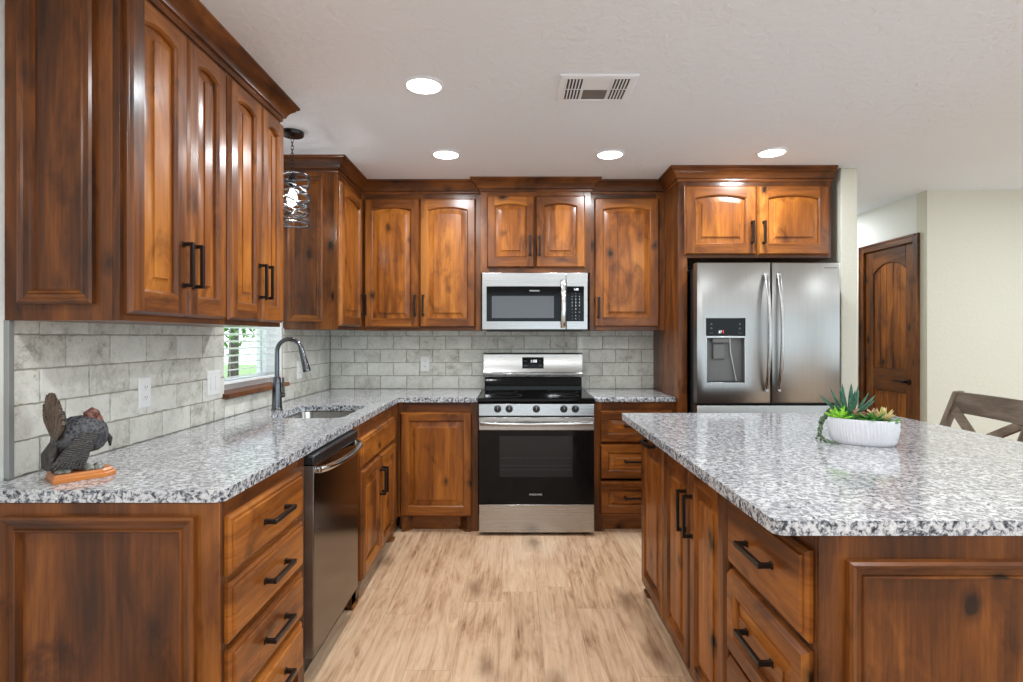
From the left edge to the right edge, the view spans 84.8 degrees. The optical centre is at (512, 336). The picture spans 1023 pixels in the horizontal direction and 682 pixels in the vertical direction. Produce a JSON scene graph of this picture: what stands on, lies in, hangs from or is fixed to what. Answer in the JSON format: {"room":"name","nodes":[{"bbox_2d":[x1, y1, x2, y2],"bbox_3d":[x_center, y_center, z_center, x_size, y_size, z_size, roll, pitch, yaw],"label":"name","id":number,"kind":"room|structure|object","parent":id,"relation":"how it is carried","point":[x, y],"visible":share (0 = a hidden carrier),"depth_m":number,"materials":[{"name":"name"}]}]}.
{"room":"kitchen","nodes":[
{"label":"kitchen","id":0,"kind":"room"},
{"bbox_2d":[0,0,327,481],"bbox_3d":[-1.540,0.098,0.183,0.160,2.465,8.767,0,0,0],"label":"wall","id":1,"kind":"structure","parent":0,"point":[2,2],"depth_m":1.60,"materials":[{"name":"white paint"}]},
{"bbox_2d":[5,0,225,324],"bbox_3d":[-1.262,-0.590,1.879,0.390,1.084,0.587,0,0,0],"label":"upper cabinet","id":2,"kind":"object","parent":1,"relation":"attached to","point":[115,118],"visible":0.99,"depth_m":1.61,"materials":[{"name":"brown wood"}]},
{"bbox_2d":[149,0,299,121],"bbox_3d":[-1.258,-1.089,2.160,0.401,0.092,1.248,0,0,0],"label":"trim","id":3,"kind":"structure","parent":2,"relation":"attached to","point":[192,17],"depth_m":2.13,"materials":[{"name":"brown wood"}]},
{"bbox_2d":[165,68,283,326],"bbox_3d":[-1.262,-0.590,2.444,0.390,1.084,0.540,0,0,0],"label":"upper cabinet","id":4,"kind":"object","parent":1,"relation":"attached to","point":[254,136],"visible":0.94,"depth_m":2.40,"materials":[{"name":"brown wood"}]},
{"bbox_2d":[224,323,280,389],"bbox_3d":[-1.528,-0.242,3.178,0.134,1.055,0.715,0,0,0],"label":"window","id":5,"kind":"structure","parent":1,"relation":"in","point":[277,331],"depth_m":3.33,"materials":[{"name":"glass"}]},
{"bbox_2d":[224,327,275,384],"bbox_3d":[-1.502,-0.254,3.178,0.047,1.004,0.679,0,0,0],"label":"window blind","id":6,"kind":"object","parent":5,"relation":"attached to","point":[228,382],"visible":0.17,"depth_m":3.17,"materials":[{"name":"white plastic"}]},
{"bbox_2d":[222,382,289,398],"bbox_3d":[-1.506,0.297,3.179,0.177,0.024,0.762,0,0,0],"label":"trim","id":7,"kind":"structure","parent":1,"relation":"attached to","point":[232,393],"depth_m":3.05,"materials":[{"name":"brown wood"}]},
{"bbox_2d":[283,173,366,329],"bbox_3d":[-1.256,-0.590,3.818,0.402,1.084,0.564,0,0,0],"label":"upper cabinet","id":8,"kind":"object","parent":1,"relation":"attached to","point":[323,260],"visible":0.98,"depth_m":3.55,"materials":[{"name":"brown wood"}]},
{"bbox_2d":[4,320,652,479],"bbox_3d":[-0.167,0.176,3.025,2.584,0.470,2.842,0,0,0],"label":"backsplash","id":9,"kind":"structure","parent":1,"relation":"attached to","point":[99,366],"depth_m":2.57,"materials":[{"name":"tile"}]},
{"bbox_2d":[138,377,150,408],"bbox_3d":[-1.447,0.218,2.203,0.008,0.120,0.072,0,0,0],"label":"wall outlet","id":10,"kind":"object","parent":9,"relation":"attached to","point":[144,383],"visible":1,"depth_m":2.19,"materials":[{"name":"white plastic"}]},
{"bbox_2d":[143,384,148,390],"bbox_3d":[-1.444,0.198,2.203,0.003,0.028,0.033,0,0,0],"label":"receptacle","id":11,"kind":"object","parent":10,"relation":"attached to","point":[145,386],"depth_m":2.20,"materials":[{"name":"white plastic"}]},
{"bbox_2d":[143,394,148,400],"bbox_3d":[-1.444,0.238,2.203,0.003,0.028,0.033,0,0,0],"label":"receptacle","id":12,"kind":"object","parent":10,"relation":"attached to","point":[145,396],"depth_m":2.20,"materials":[{"name":"white plastic"}]},
{"bbox_2d":[207,370,219,395],"bbox_3d":[-1.447,0.222,2.712,0.008,0.120,0.116,0,0,0],"label":"wall switch","id":13,"kind":"object","parent":9,"relation":"attached to","point":[213,377],"visible":1,"depth_m":2.70,"materials":[{"name":"white plastic"}]},
{"bbox_2d":[297,361,301,378],"bbox_3d":[-1.447,0.222,3.800,0.008,0.120,0.072,0,0,0],"label":"wall outlet","id":14,"kind":"object","parent":9,"relation":"attached to","point":[299,365],"visible":0.99,"depth_m":3.79,"materials":[{"name":"white plastic"}]},
{"bbox_2d":[420,356,428,370],"bbox_3d":[-0.698,0.213,4.434,0.070,0.120,0.008,0,0,0],"label":"wall outlet","id":15,"kind":"object","parent":9,"relation":"attached to","point":[424,360],"visible":1,"depth_m":4.43,"materials":[{"name":"white plastic"}]},
{"bbox_2d":[284,154,837,193],"bbox_3d":[0.344,-1.089,3.798,3.606,0.092,0.632,0,0,0],"label":"trim","id":16,"kind":"structure","parent":1,"relation":"attached to","point":[340,164],"depth_m":3.96,"materials":[{"name":"brown wood"}]},
{"bbox_2d":[304,515,694,681],"bbox_3d":[2.670,1.380,1.500,8.660,0.100,11.400,0,0,0],"label":"floor","id":17,"kind":"structure","parent":0,"point":[434,605],"depth_m":2.67,"materials":[{"name":"brown wood"}]},
{"bbox_2d":[0,457,303,681],"bbox_3d":[-1.087,0.887,1.792,0.722,0.885,0.631,0,0,0],"label":"base cabinet","id":18,"kind":"object","parent":17,"relation":"on","point":[90,592],"visible":0.94,"depth_m":1.50,"materials":[{"name":"brown wood"}]},
{"bbox_2d":[304,430,362,672],"bbox_3d":[-1.049,0.889,2.414,0.722,0.881,0.606,0,0,0],"label":"dishwasher","id":19,"kind":"object","parent":17,"relation":"on","point":[331,470],"visible":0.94,"depth_m":2.28,"materials":[{"name":"grey metal"}]},
{"bbox_2d":[343,403,397,609],"bbox_3d":[-1.087,0.887,3.278,0.722,0.885,1.108,0,0,0],"label":"base cabinet","id":20,"kind":"object","parent":17,"relation":"on","point":[378,454],"visible":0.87,"depth_m":3.15,"materials":[{"name":"brown wood"}]},
{"bbox_2d":[0,389,482,502],"bbox_3d":[-0.843,0.427,2.966,1.206,0.034,2.936,0,0,0],"label":"countertop","id":21,"kind":"structure","parent":20,"relation":"on","point":[214,462],"depth_m":1.99,"materials":[{"name":"stone"}]},
{"bbox_2d":[41,393,115,484],"bbox_3d":[-1.299,0.284,1.609,0.212,0.252,0.212,0,0,0],"label":"figurine","id":22,"kind":"object","parent":21,"relation":"on","point":[64,459],"visible":1,"depth_m":1.59,"materials":[{"name":"brown wood"}]},
{"bbox_2d":[271,337,310,410],"bbox_3d":[-1.247,0.204,3.146,0.220,0.411,0.062,0,0,0],"label":"faucet","id":23,"kind":"object","parent":21,"relation":"on","point":[278,391],"visible":1,"depth_m":3.13,"materials":[{"name":"grey metal"}]},
{"bbox_2d":[284,411,354,417],"bbox_3d":[-1.065,0.545,3.095,0.430,0.200,0.566,0,0,0],"label":"sink","id":24,"kind":"object","parent":21,"relation":"in","point":[305,414],"visible":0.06,"depth_m":3.36,"materials":[{"name":"silver metal"}]},
{"bbox_2d":[398,401,479,531],"bbox_3d":[-0.511,0.887,4.122,0.547,0.885,0.627,0,0,0],"label":"base cabinet","id":25,"kind":"object","parent":17,"relation":"on","point":[438,442],"visible":0.93,"depth_m":3.81,"materials":[{"name":"brown wood"}]},
{"bbox_2d":[479,353,593,532],"bbox_3d":[0.157,0.727,4.042,0.776,1.206,0.716,0,0,0],"label":"range","id":26,"kind":"object","parent":17,"relation":"on","point":[536,419],"visible":1,"depth_m":3.74,"materials":[{"name":"grey metal"}]},
{"bbox_2d":[479,390,593,401],"bbox_3d":[0.157,0.425,4.037,0.776,0.037,0.575,0,0,0],"label":"cooktop","id":27,"kind":"object","parent":26,"relation":"in","point":[486,395],"depth_m":3.86,"materials":[{"name":"black glass"}]},
{"bbox_2d":[592,402,674,530],"bbox_3d":[0.832,0.887,4.103,0.560,0.885,0.664,0,0,0],"label":"base cabinet","id":28,"kind":"object","parent":17,"relation":"on","point":[617,445],"visible":0.48,"depth_m":3.82,"materials":[{"name":"brown wood"}]},
{"bbox_2d":[583,389,675,401],"bbox_3d":[0.831,0.427,4.117,0.555,0.034,0.634,0,0,0],"label":"countertop","id":29,"kind":"structure","parent":28,"relation":"on","point":[599,395],"depth_m":3.92,"materials":[{"name":"stone"}]},
{"bbox_2d":[640,435,663,619],"bbox_3d":[1.281,0.887,2.715,1.298,0.885,0.444,0,0,0],"label":"base cabinet","id":30,"kind":"object","parent":17,"relation":"on","point":[652,455],"visible":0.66,"depth_m":2.67,"materials":[{"name":"brown wood"}]},
{"bbox_2d":[664,452,732,681],"bbox_3d":[1.172,0.887,2.129,1.080,0.885,0.726,0,0,0],"label":"base cabinet","id":31,"kind":"object","parent":17,"relation":"on","point":[697,564],"visible":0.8,"depth_m":2.06,"materials":[{"name":"brown wood"}]},
{"bbox_2d":[653,182,830,412],"bbox_3d":[1.626,0.099,4.074,1.026,2.462,0.736,0,0,0],"label":"cabinet","id":32,"kind":"object","parent":17,"relation":"on","point":[706,222],"visible":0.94,"depth_m":3.75,"materials":[{"name":"brown wood"}]},
{"bbox_2d":[687,263,839,412],"bbox_3d":[1.639,0.420,3.959,0.922,1.796,0.882,0,0,0],"label":"refrigerator","id":33,"kind":"object","parent":17,"relation":"on","point":[762,337],"visible":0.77,"depth_m":3.59,"materials":[{"name":"grey metal"}]},
{"bbox_2d":[727,501,1022,681],"bbox_3d":[1.281,0.887,1.504,1.298,0.885,0.523,0,0,0],"label":"base cabinet","id":34,"kind":"object","parent":17,"relation":"on","point":[800,608],"visible":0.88,"depth_m":1.27,"materials":[{"name":"brown wood"}]},
{"bbox_2d":[939,391,1022,441],"bbox_3d":[2.493,0.835,3.260,0.639,0.990,0.664,0,0,6],"label":"dining chair","id":35,"kind":"object","parent":17,"relation":"on","point":[960,403],"visible":0.14,"depth_m":3.27,"materials":[{"name":"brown wood"}]},
{"bbox_3d":[1.821,0.888,2.101,0.217,0.884,1.647,0,0,0],"label":"cabinet","id":36,"kind":"object","parent":17,"relation":"on","visible":0},
{"bbox_2d":[622,413,1022,535],"bbox_3d":[1.288,0.427,2.138,1.405,0.034,1.775,0,0,0],"label":"countertop","id":37,"kind":"structure","parent":36,"relation":"on","point":[937,480],"depth_m":1.68,"materials":[{"name":"stone"}]},
{"bbox_2d":[815,384,900,446],"bbox_3d":[1.328,0.297,2.169,0.249,0.227,0.243,0,0,0],"label":"planter","id":38,"kind":"object","parent":37,"relation":"on","point":[849,425],"visible":1,"depth_m":2.12,"materials":[{"name":"white ceramic"}]},
{"bbox_2d":[827,416,900,446],"bbox_3d":[1.343,0.361,2.150,0.239,0.098,0.137,0,0,32],"label":"bowl","id":39,"kind":"object","parent":38,"relation":"attached to","point":[871,431],"depth_m":2.09,"materials":[{"name":"white ceramic"}]},
{"bbox_2d":[199,0,1022,214],"bbox_3d":[2.670,-1.195,1.500,8.660,0.120,11.400,0,0,0],"label":"ceiling","id":40,"kind":"structure","parent":0,"point":[914,96],"depth_m":2.52,"materials":[{"name":"white paint"}]},
{"bbox_2d":[284,128,309,228],"bbox_3d":[-1.222,-0.868,3.100,0.186,0.535,0.186,0,0,0],"label":"pendant light","id":41,"kind":"object","parent":40,"relation":"hanging from","point":[290,133],"visible":0.78,"depth_m":3.08,"materials":[{"name":"grey metal"}]},
{"bbox_2d":[288,173,295,187],"bbox_3d":[-1.222,-0.866,3.100,0.040,0.080,0.040,0,0,0],"label":"socket","id":42,"kind":"object","parent":41,"relation":"attached to","point":[292,176],"depth_m":3.08,"materials":[{"name":"grey metal"}]},
{"bbox_2d":[403,75,443,94],"bbox_3d":[-0.402,-1.130,2.522,0.184,0.010,0.184,0,0,0],"label":"recessed light","id":43,"kind":"object","parent":40,"relation":"in","point":[424,85],"visible":1,"depth_m":2.51,"materials":[{"name":"white plastic"}]},
{"bbox_2d":[431,149,460,159],"bbox_3d":[-0.416,-1.130,3.475,0.184,0.010,0.184,0,0,0],"label":"recessed light","id":44,"kind":"object","parent":40,"relation":"in","point":[447,154],"visible":1,"depth_m":3.45,"materials":[{"name":"white plastic"}]},
{"bbox_2d":[556,74,639,101],"bbox_3d":[0.377,-1.129,2.553,0.343,0.012,0.275,0,0,0],"label":"ceiling vent","id":45,"kind":"object","parent":40,"relation":"in","point":[571,87],"visible":1,"depth_m":2.53,"materials":[{"name":"white metal"}]},
{"bbox_2d":[595,149,624,159],"bbox_3d":[0.602,-1.130,3.475,0.184,0.010,0.184,0,0,0],"label":"recessed light","id":46,"kind":"object","parent":40,"relation":"in","point":[608,154],"visible":1,"depth_m":3.45,"materials":[{"name":"white plastic"}]},
{"bbox_2d":[756,147,787,157],"bbox_3d":[1.590,-1.130,3.440,0.184,0.010,0.184,0,0,0],"label":"recessed light","id":47,"kind":"object","parent":40,"relation":"in","point":[775,151],"visible":1,"depth_m":3.42,"materials":[{"name":"white plastic"}]},
{"bbox_2d":[813,168,856,408],"bbox_3d":[2.256,0.098,5.428,0.112,2.465,3.345,0,0,0],"label":"wall","id":48,"kind":"structure","parent":0,"point":[844,184],"depth_m":3.75,"materials":[{"name":"beige paint"}]},
{"bbox_2d":[857,194,916,406],"bbox_3d":[3.255,0.098,5.771,0.110,2.465,2.659,0,0,0],"label":"wall","id":49,"kind":"structure","parent":0,"point":[896,219],"depth_m":4.80,"materials":[{"name":"white paint"}]},
{"bbox_2d":[858,233,919,420],"bbox_3d":[3.226,0.254,4.780,0.157,2.152,0.754,0,0,0],"label":"door","id":50,"kind":"structure","parent":49,"relation":"in","point":[888,270],"depth_m":4.77,"materials":[{"name":"brown wood"}]},
{"bbox_2d":[917,190,1022,440],"bbox_3d":[5.100,0.098,4.383,3.800,2.465,0.114,0,0,0],"label":"wall","id":51,"kind":"structure","parent":0,"point":[971,241],"depth_m":4.33,"materials":[{"name":"beige paint"}]},
{"bbox_3d":[0.370,0.098,4.507,3.660,2.465,0.120,0,0,0],"label":"wall","id":52,"kind":"structure","parent":0,"visible":0},
{"bbox_2d":[361,194,482,330],"bbox_3d":[-0.675,-0.590,4.239,0.880,1.084,0.406,0,0,0],"label":"upper cabinet","id":53,"kind":"object","parent":52,"relation":"attached to","point":[421,252],"visible":0.98,"depth_m":4.07,"materials":[{"name":"brown wood"}]},
{"bbox_2d":[480,192,590,274],"bbox_3d":[0.163,-0.797,4.206,0.794,0.670,0.472,0,0,0],"label":"upper cabinet","id":54,"kind":"object","parent":52,"relation":"attached to","point":[521,232],"visible":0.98,"depth_m":4.01,"materials":[{"name":"brown wood"}]},
{"bbox_2d":[482,273,587,331],"bbox_3d":[0.155,-0.249,4.186,0.755,0.418,0.498,0,0,0],"label":"microwave","id":55,"kind":"object","parent":54,"relation":"attached to","point":[511,302],"visible":1,"depth_m":3.98,"materials":[{"name":"grey metal"}]},
{"bbox_2d":[584,194,664,330],"bbox_3d":[0.837,-0.590,4.239,0.551,1.084,0.406,0,0,0],"label":"upper cabinet","id":56,"kind":"object","parent":52,"relation":"attached to","point":[626,279],"visible":0.94,"depth_m":4.07,"materials":[{"name":"brown wood"}]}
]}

